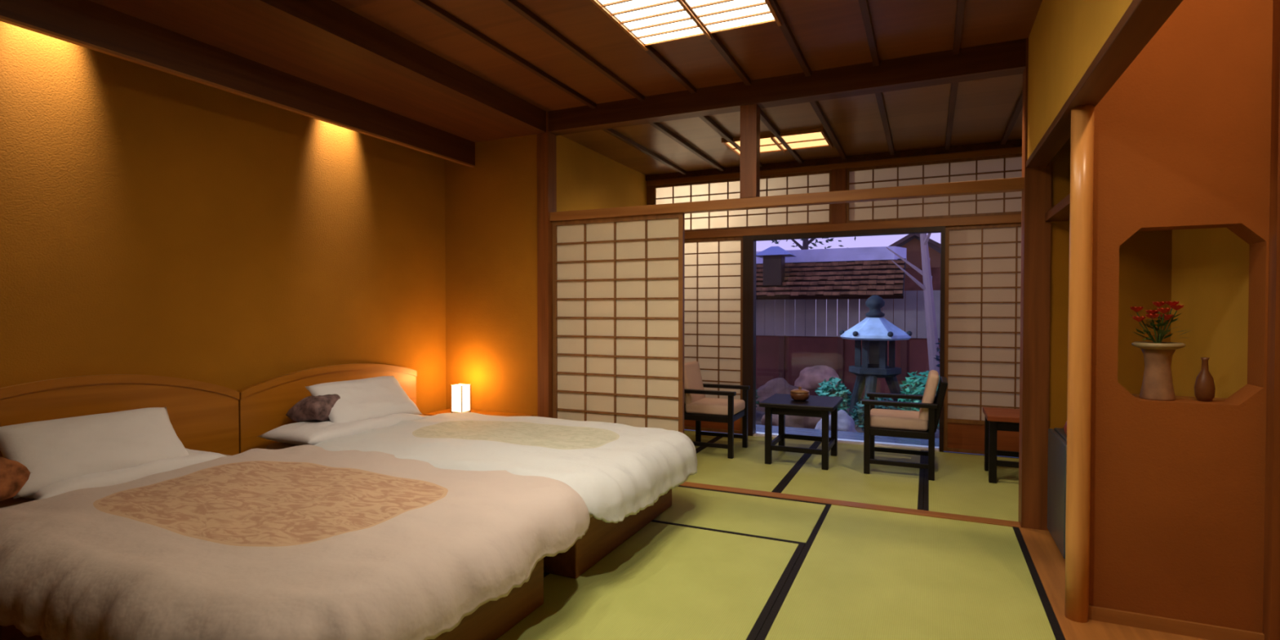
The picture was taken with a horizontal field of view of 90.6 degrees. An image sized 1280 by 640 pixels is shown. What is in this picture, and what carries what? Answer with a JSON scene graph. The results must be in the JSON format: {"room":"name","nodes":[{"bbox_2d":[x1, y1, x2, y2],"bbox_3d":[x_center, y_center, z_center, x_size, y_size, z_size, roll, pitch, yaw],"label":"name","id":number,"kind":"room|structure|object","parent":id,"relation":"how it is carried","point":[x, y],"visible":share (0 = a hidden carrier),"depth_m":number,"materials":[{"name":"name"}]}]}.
{"room":"traditional dwelling","nodes":[
{"label":"traditional dwelling","id":0,"kind":"room"},
{"bbox_2d":[0,21,445,414],"bbox_3d":[-2.612,-0.199,2.451,0.120,2.645,5.500,0,1,24],"label":"wall","id":1,"kind":"structure","parent":0,"point":[153,222],"depth_m":3.16,"materials":[{"name":"paint"}]},
{"bbox_2d":[88,0,535,142],"bbox_3d":[-2.087,-1.296,2.116,0.572,0.060,5.360,0,1,24],"label":"ceiling","id":2,"kind":"structure","parent":0,"point":[238,28],"depth_m":3.11,"materials":[{"name":"brown wood"}]},
{"bbox_2d":[444,133,537,416],"bbox_3d":[-1.068,-0.236,4.682,0.840,2.645,0.120,0,1,24],"label":"wall","id":3,"kind":"structure","parent":0,"point":[491,206],"depth_m":4.61,"materials":[{"name":"paint"}]},
{"bbox_2d":[0,0,475,167],"bbox_3d":[-2.342,-1.292,2.233,0.032,0.411,5.360,0,1,24],"label":"ceiling beam","id":4,"kind":"structure","parent":3,"relation":"attached to","point":[86,24],"depth_m":2.96,"materials":[{"name":"brown wood"}]},
{"bbox_2d":[238,0,546,133],"bbox_3d":[-1.793,-1.331,1.976,0.080,0.145,5.350,0,1,24],"label":"trim","id":5,"kind":"structure","parent":3,"relation":"attached to","point":[327,20],"depth_m":3.18,"materials":[{"name":"brown wood"}]},
{"bbox_2d":[551,212,684,433],"bbox_3d":[-0.165,0.179,4.255,0.975,1.731,0.030,0,1,24],"label":"door","id":6,"kind":"structure","parent":3,"relation":"in","point":[619,282],"depth_m":4.23,"materials":[{"name":"beige paper"}]},
{"bbox_2d":[550,177,1024,221],"bbox_3d":[0.682,-0.710,3.854,2.845,0.060,0.080,0,1,24],"label":"trim","id":7,"kind":"structure","parent":3,"relation":"attached to","point":[1008,184],"depth_m":3.67,"materials":[{"name":"brown wood"}]},
{"bbox_2d":[556,135,646,212],"bbox_3d":[-0.326,-0.247,5.321,0.130,2.645,1.660,0,1,24],"label":"wall","id":8,"kind":"structure","parent":0,"point":[587,179],"depth_m":5.02,"materials":[{"name":"paint"}]},
{"bbox_2d":[537,111,556,417],"bbox_3d":[-0.656,-0.178,4.467,0.090,2.535,0.110,0,1,24],"label":"trim","id":9,"kind":"structure","parent":8,"relation":"attached to","point":[547,141],"depth_m":4.42,"materials":[{"name":"brown wood"}]},
{"bbox_2d":[646,185,653,204],"bbox_3d":[0.106,-0.104,6.044,0.060,2.335,0.070,0,1,24],"label":"trim","id":10,"kind":"structure","parent":8,"relation":"attached to","point":[649,188],"depth_m":5.99,"materials":[{"name":"brown wood"}]},
{"bbox_2d":[684,236,742,434],"bbox_3d":[0.532,0.136,5.849,0.880,1.770,0.030,0,1,24],"label":"door","id":11,"kind":"structure","parent":8,"relation":"in","point":[713,286],"depth_m":5.78,"materials":[{"name":"beige paper"}]},
{"bbox_2d":[653,169,831,231],"bbox_3d":[0.876,-1.038,5.672,1.635,0.455,0.030,0,1,24],"label":"window","id":12,"kind":"structure","parent":8,"relation":"in","point":[813,181],"depth_m":5.61,"materials":[{"name":"beige paper"}]},
{"bbox_2d":[645,139,1022,181],"bbox_3d":[1.777,-1.329,5.251,3.740,0.050,0.110,0,1,24],"label":"trim","id":13,"kind":"structure","parent":8,"relation":"attached to","point":[1015,143],"depth_m":5.20,"materials":[{"name":"brown wood"}]},
{"bbox_2d":[646,146,1022,186],"bbox_3d":[1.779,-1.281,5.257,3.740,0.045,0.070,0,1,24],"label":"trim","id":14,"kind":"structure","parent":8,"relation":"attached to","point":[1015,150],"depth_m":5.22,"materials":[{"name":"brown wood"}]},
{"bbox_2d":[831,168,846,223],"bbox_3d":[1.672,-1.032,5.310,0.115,0.455,0.070,0,1,24],"label":"trim","id":15,"kind":"structure","parent":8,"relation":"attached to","point":[838,175],"depth_m":5.28,"materials":[{"name":"brown wood"}]},
{"bbox_2d":[679,481,1021,527],"bbox_3d":[0.678,1.075,3.875,2.845,0.049,0.090,0,1,24],"label":"trim","id":16,"kind":"structure","parent":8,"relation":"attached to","point":[835,502],"depth_m":3.60,"materials":[{"name":"brown wood"}]},
{"bbox_2d":[684,213,1021,239],"bbox_3d":[1.779,-0.771,5.265,3.740,0.065,0.080,0,1,24],"label":"trim","id":17,"kind":"structure","parent":8,"relation":"attached to","point":[1013,218],"depth_m":5.20,"materials":[{"name":"brown wood"}]},
{"bbox_2d":[845,153,1022,222],"bbox_3d":[2.598,-1.025,4.888,1.920,0.455,0.030,0,1,24],"label":"window","id":18,"kind":"structure","parent":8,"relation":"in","point":[1007,166],"depth_m":5.00,"materials":[{"name":"beige paper"}]},
{"bbox_2d":[943,222,1021,454],"bbox_3d":[2.741,0.153,4.842,0.745,1.770,0.030,0,1,24],"label":"door","id":19,"kind":"structure","parent":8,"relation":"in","point":[983,262],"depth_m":4.89,"materials":[{"name":"beige paper"}]},
{"bbox_2d":[331,0,1042,111],"bbox_3d":[-0.008,-1.402,1.189,3.860,0.076,5.400,0,1,24],"label":"ceiling","id":20,"kind":"structure","parent":0,"point":[550,55],"depth_m":3.22,"materials":[{"name":"brown wood"}]},
{"bbox_2d":[590,0,781,50],"bbox_3d":[-0.088,-1.389,2.171,0.702,0.036,2.111,0,1,24],"label":"recessed light","id":21,"kind":"object","parent":20,"relation":"in","point":[654,22],"visible":0.96,"depth_m":2.92,"materials":[{"name":"beige paper"}]},
{"bbox_2d":[560,73,1022,175],"bbox_3d":[1.484,-1.351,4.464,3.860,0.078,1.685,0,1,24],"label":"ceiling","id":22,"kind":"structure","parent":0,"point":[948,115],"depth_m":4.41,"materials":[{"name":"brown wood"}]},
{"bbox_2d":[721,126,832,157],"bbox_3d":[1.037,-1.327,4.755,0.727,0.036,0.506,0,1,24],"label":"recessed light","id":23,"kind":"object","parent":22,"relation":"in","point":[816,137],"visible":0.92,"depth_m":4.68,"materials":[{"name":"beige paper"}]},
{"bbox_2d":[755,395,939,432],"bbox_3d":[3.238,1.097,10.743,15.000,0.079,11.000,0,1,24],"label":"ground","id":24,"kind":"structure","parent":0,"point":[759,414],"depth_m":7.67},
{"bbox_2d":[755,389,759,407],"bbox_3d":[1.144,0.943,7.619,0.632,0.432,0.567,0,1,24],"label":"shrub","id":25,"kind":"object","parent":24,"relation":"on","point":[757,402],"visible":0.02,"depth_m":7.51,"materials":[{"name":"green plant"}]},
{"bbox_2d":[755,377,798,411],"bbox_3d":[1.807,0.966,8.143,0.730,0.452,0.631,0,1,24],"label":"rock","id":26,"kind":"object","parent":24,"relation":"on","point":[777,385],"visible":0.36,"depth_m":8.04,"materials":[{"name":"grey stone"}]},
{"bbox_2d":[760,413,831,428],"bbox_3d":[1.731,1.039,6.964,0.739,0.324,0.504,1,1,41],"label":"rock","id":27,"kind":"object","parent":24,"relation":"on","point":[795,421],"visible":0.23,"depth_m":6.76,"materials":[{"name":"grey stone"}]},
{"bbox_2d":[771,236,856,335],"bbox_3d":[3.682,-1.315,14.362,3.210,4.792,3.294,0,1,24],"label":"tree","id":28,"kind":"object","parent":24,"relation":"on","point":[806,242],"visible":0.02,"depth_m":14.20,"materials":[{"name":"grey plant"}]},
{"bbox_2d":[794,364,842,390],"bbox_3d":[2.459,0.792,8.737,0.602,0.338,0.474,0,1,1],"label":"rock","id":29,"kind":"object","parent":24,"relation":"on","point":[810,378],"visible":0.73,"depth_m":8.60,"materials":[{"name":"stone"}]},
{"bbox_2d":[814,376,851,413],"bbox_3d":[2.253,0.909,7.356,0.437,0.513,0.449,0,1,24],"label":"shrub","id":30,"kind":"object","parent":24,"relation":"on","point":[826,387],"visible":0.52,"depth_m":7.30,"materials":[{"name":"green plant"}]},
{"bbox_2d":[814,409,857,432],"bbox_3d":[1.928,1.044,6.191,0.495,0.342,0.348,0,1,24],"label":"rock","id":31,"kind":"object","parent":24,"relation":"on","point":[845,422],"visible":0.25,"depth_m":6.10,"materials":[{"name":"grey stone"}]},
{"bbox_2d":[755,246,940,400],"bbox_3d":[2.500,0.042,9.347,6.600,2.240,1.120,0,1,24],"label":"wall","id":32,"kind":"structure","parent":24,"relation":"on","point":[846,277],"depth_m":9.18,"materials":[{"name":"red"}]},
{"bbox_2d":[684,424,1018,458],"bbox_3d":[1.816,1.137,5.694,3.200,0.175,0.552,0,1,24],"label":"deck","id":33,"kind":"object","parent":24,"relation":"on","point":[759,428],"visible":0.07,"depth_m":5.71,"materials":[{"name":"wood"}]},
{"bbox_2d":[839,294,911,431],"bbox_3d":[2.560,0.455,6.904,0.747,1.452,0.685,0,1,24],"label":"stone lantern","id":34,"kind":"object","parent":24,"relation":"on","point":[874,331],"visible":0.94,"depth_m":6.81,"materials":[{"name":"grey stone"}]},
{"bbox_2d":[848,392,904,428],"bbox_3d":[2.387,0.957,6.381,0.525,0.448,0.537,0,1,24],"label":"shrub","id":35,"kind":"object","parent":24,"relation":"on","point":[860,421],"visible":0.26,"depth_m":6.37,"materials":[{"name":"green plant"}]},
{"bbox_2d":[881,233,940,337],"bbox_3d":[4.380,-0.100,10.092,1.700,2.500,1.200,0,1,24],"label":"garden shed","id":36,"kind":"object","parent":24,"relation":"on","point":[912,242],"visible":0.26,"depth_m":9.68,"materials":[{"name":"brown"}]},
{"bbox_2d":[886,233,939,382],"bbox_3d":[3.427,-0.565,7.852,1.582,3.517,1.780,0,1,24],"label":"tree","id":37,"kind":"object","parent":24,"relation":"on","point":[930,313],"visible":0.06,"depth_m":7.87,"materials":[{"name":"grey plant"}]},
{"bbox_2d":[897,370,939,428],"bbox_3d":[2.944,0.851,6.500,0.565,0.650,0.580,0,1,24],"label":"shrub","id":38,"kind":"object","parent":24,"relation":"on","point":[915,389],"visible":0.35,"depth_m":6.48,"materials":[{"name":"green plant"}]},
{"bbox_2d":[933,337,939,367],"bbox_3d":[3.649,0.485,7.031,0.710,1.361,0.706,0,1,24],"label":"shrub","id":39,"kind":"object","parent":24,"relation":"on","point":[937,358],"visible":0.02,"depth_m":7.16,"materials":[{"name":"green plant"}]},
{"bbox_2d":[934,429,939,438],"bbox_3d":[2.616,1.088,5.970,0.583,0.202,0.412,0,1,24],"label":"rock","id":40,"kind":"object","parent":24,"relation":"on","point":[936,433],"visible":0.02,"depth_m":5.83,"materials":[{"name":"grey stone"}]},
{"bbox_2d":[1044,193,1070,221],"bbox_3d":[2.085,-0.505,2.674,0.510,0.040,0.890,0,1,24],"label":"ceiling","id":41,"kind":"structure","parent":0,"point":[1060,211],"depth_m":2.93,"materials":[{"name":"brown wood"}]},
{"bbox_2d":[1026,0,1133,159],"bbox_3d":[0.892,-1.128,0.756,0.080,0.730,5.350,0,1,24],"label":"wall","id":42,"kind":"structure","parent":0,"point":[1065,37],"depth_m":2.41,"materials":[{"name":"paint"}]},
{"bbox_2d":[739,103,759,198],"bbox_3d":[0.670,-1.018,3.854,0.100,0.555,0.090,0,1,24],"label":"trim","id":43,"kind":"structure","parent":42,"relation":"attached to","point":[749,186],"depth_m":3.81,"materials":[{"name":"brown wood"}]},
{"bbox_2d":[1017,37,1051,530],"bbox_3d":[2.027,-0.167,3.247,0.115,2.555,0.115,0,1,24],"label":"trim","id":44,"kind":"structure","parent":42,"relation":"attached to","point":[1036,199],"depth_m":3.20,"materials":[{"name":"brown wood"}]},
{"bbox_2d":[1026,0,1182,167],"bbox_3d":[0.890,-0.747,0.758,0.090,0.032,5.340,0,1,24],"label":"trim","id":45,"kind":"structure","parent":42,"relation":"attached to","point":[1142,19],"depth_m":1.85,"materials":[{"name":"brown wood"}]},
{"bbox_2d":[1047,137,1172,530],"bbox_3d":[2.462,-0.208,3.023,0.870,2.645,0.050,0,1,24],"label":"wall","id":46,"kind":"structure","parent":0,"point":[1145,258],"depth_m":3.06,"materials":[{"name":"paint"}]},
{"bbox_2d":[548,38,1026,135],"bbox_3d":[0.725,-1.375,3.823,2.970,0.160,0.110,0,1,24],"label":"ceiling beam","id":47,"kind":"structure","parent":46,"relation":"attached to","point":[1008,58],"depth_m":3.67,"materials":[{"name":"brown wood"}]},
{"bbox_2d":[1088,0,1279,639],"bbox_3d":[1.876,-0.196,2.257,0.540,2.645,0.290,0,1,24],"label":"wall","id":48,"kind":"structure","parent":0,"point":[1184,494],"depth_m":2.16,"materials":[{"name":"paint"}]},
{"bbox_2d":[1064,105,1093,622],"bbox_3d":[1.578,0.162,2.273,0.072,1.840,0.072,0,1,24],"label":"wooden post","id":49,"kind":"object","parent":48,"relation":"attached to","point":[1082,144],"depth_m":2.25,"materials":[{"name":"brown wood"}]},
{"bbox_2d":[1131,341,1185,400],"bbox_3d":[1.845,0.182,2.256,0.150,0.205,0.150,0,1,24],"label":"flower vase","id":50,"kind":"object","parent":48,"relation":"on","point":[1157,384],"visible":0.98,"depth_m":2.22,"materials":[{"name":"ceramic"}]},
{"bbox_2d":[1129,301,1191,343],"bbox_3d":[1.854,0.014,2.249,0.182,0.164,0.133,0,1,24],"label":"flower arrangement","id":51,"kind":"object","parent":50,"relation":"in","point":[1152,314],"visible":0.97,"depth_m":2.25,"materials":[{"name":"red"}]},
{"bbox_2d":[1088,604,1264,639],"bbox_3d":[1.830,1.056,2.187,0.492,0.046,0.014,0,1,24],"label":"baseboard","id":52,"kind":"structure","parent":48,"relation":"attached to","point":[1189,628],"depth_m":2.18,"materials":[{"name":"brown wood"}]},
{"bbox_2d":[1194,357,1215,401],"bbox_3d":[1.968,0.208,2.206,0.056,0.155,0.056,0,1,24],"label":"bud vase","id":53,"kind":"object","parent":48,"relation":"on","point":[1204,386],"visible":0.98,"depth_m":2.19,"materials":[{"name":"brown ceramic"}]},
{"bbox_2d":[1170,227,1248,398],"bbox_3d":[1.438,-0.166,0.523,0.100,2.645,5.350,0,1,24],"label":"wall","id":54,"kind":"structure","parent":0,"point":[1210,267],"depth_m":2.55,"materials":[{"name":"paint"}]},
{"bbox_2d":[1047,427,1066,559],"bbox_3d":[2.142,0.803,2.862,0.445,0.530,0.440,0,1,24],"label":"cabinet","id":55,"kind":"object","parent":54,"relation":"attached to","point":[1057,438],"visible":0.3,"depth_m":2.92,"materials":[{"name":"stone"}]},
{"bbox_2d":[1063,421,1066,435],"bbox_3d":[1.982,0.493,2.864,0.110,0.090,0.110,0,1,24],"label":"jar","id":56,"kind":"object","parent":55,"relation":"on","point":[1065,424],"visible":0.11,"depth_m":2.87,"materials":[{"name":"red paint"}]},
{"bbox_2d":[1018,527,1208,639],"bbox_3d":[1.113,1.129,0.688,0.610,0.049,5.340,0,1,24],"label":"trim","id":57,"kind":"structure","parent":54,"relation":"attached to","point":[1048,561],"depth_m":2.43,"materials":[{"name":"brown wood"}]},
{"bbox_3d":[0.292,1.208,2.030,5.735,0.155,7.300,0,1,24],"label":"floor","id":58,"kind":"structure","parent":0,"visible":0},
{"bbox_2d":[0,374,543,639],"bbox_3d":[-1.480,0.663,2.305,2.065,0.834,1.327,0,1,24],"label":"platform bed","id":59,"kind":"object","parent":58,"relation":"on","point":[203,416],"visible":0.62,"depth_m":2.72,"materials":[{"name":"brown wood"}]},
{"bbox_2d":[0,456,30,502],"bbox_3d":[-2.301,0.564,2.147,0.236,0.193,0.260,0,1,10],"label":"pillow","id":60,"kind":"object","parent":59,"relation":"on","point":[14,475],"visible":1,"depth_m":2.20,"materials":[{"name":"brown fabric"}]},
{"bbox_2d":[22,448,226,499],"bbox_3d":[-2.153,0.634,2.641,0.360,0.117,0.700,0,1,24],"label":"pillow","id":61,"kind":"object","parent":59,"relation":"on","point":[128,474],"visible":0.35,"depth_m":2.50,"materials":[{"name":"white fabric"}]},
{"bbox_2d":[0,406,189,498],"bbox_3d":[-2.195,0.517,2.570,0.255,0.252,0.601,1,1,28],"label":"pillow","id":62,"kind":"object","parent":61,"relation":"on","point":[57,450],"visible":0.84,"depth_m":2.50,"materials":[{"name":"white fabric"}]},
{"bbox_2d":[0,444,590,639],"bbox_3d":[-1.222,0.726,2.223,1.796,0.214,1.389,0,1,24],"label":"duvet","id":63,"kind":"object","parent":59,"relation":"on","point":[302,542],"visible":0.98,"depth_m":1.84,"materials":[{"name":"white fabric"}]},
{"bbox_2d":[237,363,671,578],"bbox_3d":[-0.941,0.670,3.488,2.065,0.779,1.253,0,1,24],"label":"platform bed","id":64,"kind":"object","parent":58,"relation":"on","point":[264,406],"visible":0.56,"depth_m":3.41,"materials":[{"name":"brown wood"}]},
{"bbox_2d":[257,413,426,445],"bbox_3d":[-1.670,0.611,3.629,0.400,0.122,0.820,0,1,24],"label":"pillow","id":65,"kind":"object","parent":64,"relation":"on","point":[304,433],"visible":0.56,"depth_m":3.37,"materials":[{"name":"white fabric"}]},
{"bbox_2d":[285,394,340,422],"bbox_3d":[-1.744,0.499,3.683,0.236,0.183,0.540,0,1,22],"label":"pillow","id":66,"kind":"object","parent":65,"relation":"on","point":[310,408],"visible":0.37,"depth_m":3.47,"materials":[{"name":"brown fabric"}]},
{"bbox_2d":[305,375,422,422],"bbox_3d":[-1.619,0.483,3.758,0.268,0.254,0.620,0,1,26],"label":"pillow","id":67,"kind":"object","parent":65,"relation":"on","point":[366,398],"visible":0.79,"depth_m":3.69,"materials":[{"name":"white fabric"}]},
{"bbox_2d":[314,412,697,523],"bbox_3d":[-0.666,0.715,3.367,1.784,0.232,1.383,0,1,24],"label":"duvet","id":68,"kind":"object","parent":64,"relation":"on","point":[619,471],"visible":0.93,"depth_m":3.08,"materials":[{"name":"white fabric"}]},
{"bbox_2d":[423,408,534,416],"bbox_3d":[-1.147,0.857,4.491,0.740,0.375,0.316,0,1,24],"label":"nightstand","id":69,"kind":"object","parent":58,"relation":"on","point":[446,411],"visible":0.07,"depth_m":4.53,"materials":[{"name":"brown wood"}]},
{"bbox_2d":[450,382,471,413],"bbox_3d":[-1.282,0.564,4.529,0.100,0.209,0.100,0,1,24],"label":"table lamp","id":70,"kind":"object","parent":69,"relation":"on","point":[460,394],"visible":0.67,"depth_m":4.50,"materials":[{"name":"white paper"}]},
{"bbox_2d":[496,521,804,639],"bbox_3d":[-0.044,1.102,2.344,0.954,0.045,1.903,0,1,24],"label":"mat","id":71,"kind":"object","parent":58,"relation":"on","point":[664,581],"visible":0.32,"depth_m":2.52,"materials":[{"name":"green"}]},
{"bbox_2d":[684,430,719,450],"bbox_3d":[0.077,1.055,5.107,0.758,0.045,1.653,0,1,24],"label":"mat","id":72,"kind":"object","parent":58,"relation":"on","point":[691,434],"visible":0.02,"depth_m":5.51,"materials":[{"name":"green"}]},
{"bbox_2d":[684,360,750,458],"bbox_3d":[0.558,0.689,5.033,0.529,0.691,0.462,0,1,24],"label":"armchair","id":73,"kind":"object","parent":72,"relation":"on","point":[699,408],"visible":0.74,"depth_m":4.92,"materials":[{"name":"black paint"}]},
{"bbox_2d":[684,360,705,404],"bbox_3d":[0.419,0.505,5.093,0.065,0.330,0.360,-13,-4,24],"label":"cushion","id":74,"kind":"object","parent":73,"relation":"on","point":[692,375],"depth_m":5.03,"materials":[{"name":"beige fabric"}]},
{"bbox_2d":[684,397,745,416],"bbox_3d":[0.598,0.684,5.014,0.390,0.084,0.370,0,1,24],"label":"seat cushion","id":75,"kind":"object","parent":73,"relation":"on","point":[697,406],"depth_m":4.89,"materials":[{"name":"beige fabric"}]},
{"bbox_2d":[651,485,826,544],"bbox_3d":[0.078,1.079,3.717,1.872,0.045,0.693,0,1,24],"label":"mat","id":76,"kind":"object","parent":58,"relation":"on","point":[780,519],"visible":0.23,"depth_m":3.47,"materials":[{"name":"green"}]},
{"bbox_2d":[685,435,817,492],"bbox_3d":[0.796,1.061,4.780,0.818,0.045,1.653,0,1,24],"label":"mat","id":77,"kind":"object","parent":58,"relation":"on","point":[748,468],"visible":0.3,"depth_m":4.53,"materials":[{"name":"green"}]},
{"bbox_2d":[759,393,843,470],"bbox_3d":[1.209,0.817,4.716,0.520,0.445,0.560,0,1,24],"label":"table","id":78,"kind":"object","parent":77,"relation":"on","point":[780,404],"visible":0.98,"depth_m":4.57,"materials":[{"name":"black paint"}]},
{"bbox_2d":[790,386,809,400],"bbox_3d":[1.183,0.543,4.680,0.142,0.103,0.142,0,1,24],"label":"lidded bowl","id":79,"kind":"object","parent":78,"relation":"on","point":[797,394],"visible":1,"depth_m":4.63,"materials":[{"name":"brown ceramic"}]},
{"bbox_2d":[742,226,945,456],"bbox_3d":[1.675,0.167,5.350,1.615,1.815,0.140,0,1,24],"label":"window","id":80,"kind":"structure","parent":58,"relation":"on","point":[748,242],"depth_m":5.54,"materials":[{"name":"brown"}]},
{"bbox_2d":[776,441,924,510],"bbox_3d":[1.542,1.067,4.440,0.818,0.045,1.653,0,1,24],"label":"mat","id":81,"kind":"object","parent":58,"relation":"on","point":[845,479],"visible":0.7,"depth_m":4.16,"materials":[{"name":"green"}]},
{"bbox_2d":[861,369,947,480],"bbox_3d":[1.841,0.699,4.404,0.529,0.691,0.462,0,1,24],"label":"armchair","id":82,"kind":"object","parent":81,"relation":"on","point":[922,424],"visible":1,"depth_m":4.25,"materials":[{"name":"black paint"}]},
{"bbox_2d":[870,408,928,431],"bbox_3d":[1.801,0.694,4.423,0.390,0.084,0.370,0,1,24],"label":"seat cushion","id":83,"kind":"object","parent":82,"relation":"on","point":[881,419],"depth_m":4.28,"materials":[{"name":"beige fabric"}]},
{"bbox_2d":[919,369,939,421],"bbox_3d":[1.981,0.517,4.338,0.065,0.330,0.360,14,6,24],"label":"cushion","id":84,"kind":"object","parent":82,"relation":"on","point":[929,396],"depth_m":4.18,"materials":[{"name":"beige fabric"}]},
{"bbox_2d":[755,503,1065,639],"bbox_3d":[1.114,1.098,2.580,0.954,0.045,1.903,0,1,24],"label":"mat","id":85,"kind":"object","parent":58,"relation":"on","point":[860,574],"visible":1,"depth_m":2.56,"materials":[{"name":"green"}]},
{"bbox_2d":[923,450,1018,521],"bbox_3d":[2.288,1.072,4.100,0.818,0.045,1.653,0,1,24],"label":"mat","id":86,"kind":"object","parent":58,"relation":"on","point":[961,486],"visible":0.36,"depth_m":3.96,"materials":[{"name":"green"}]},
{"bbox_2d":[982,407,1019,483],"bbox_3d":[2.554,0.831,4.148,0.520,0.435,0.400,0,1,24],"label":"stand","id":87,"kind":"object","parent":86,"relation":"on","point":[995,419],"visible":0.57,"depth_m":4.07,"materials":[{"name":"black paint"}]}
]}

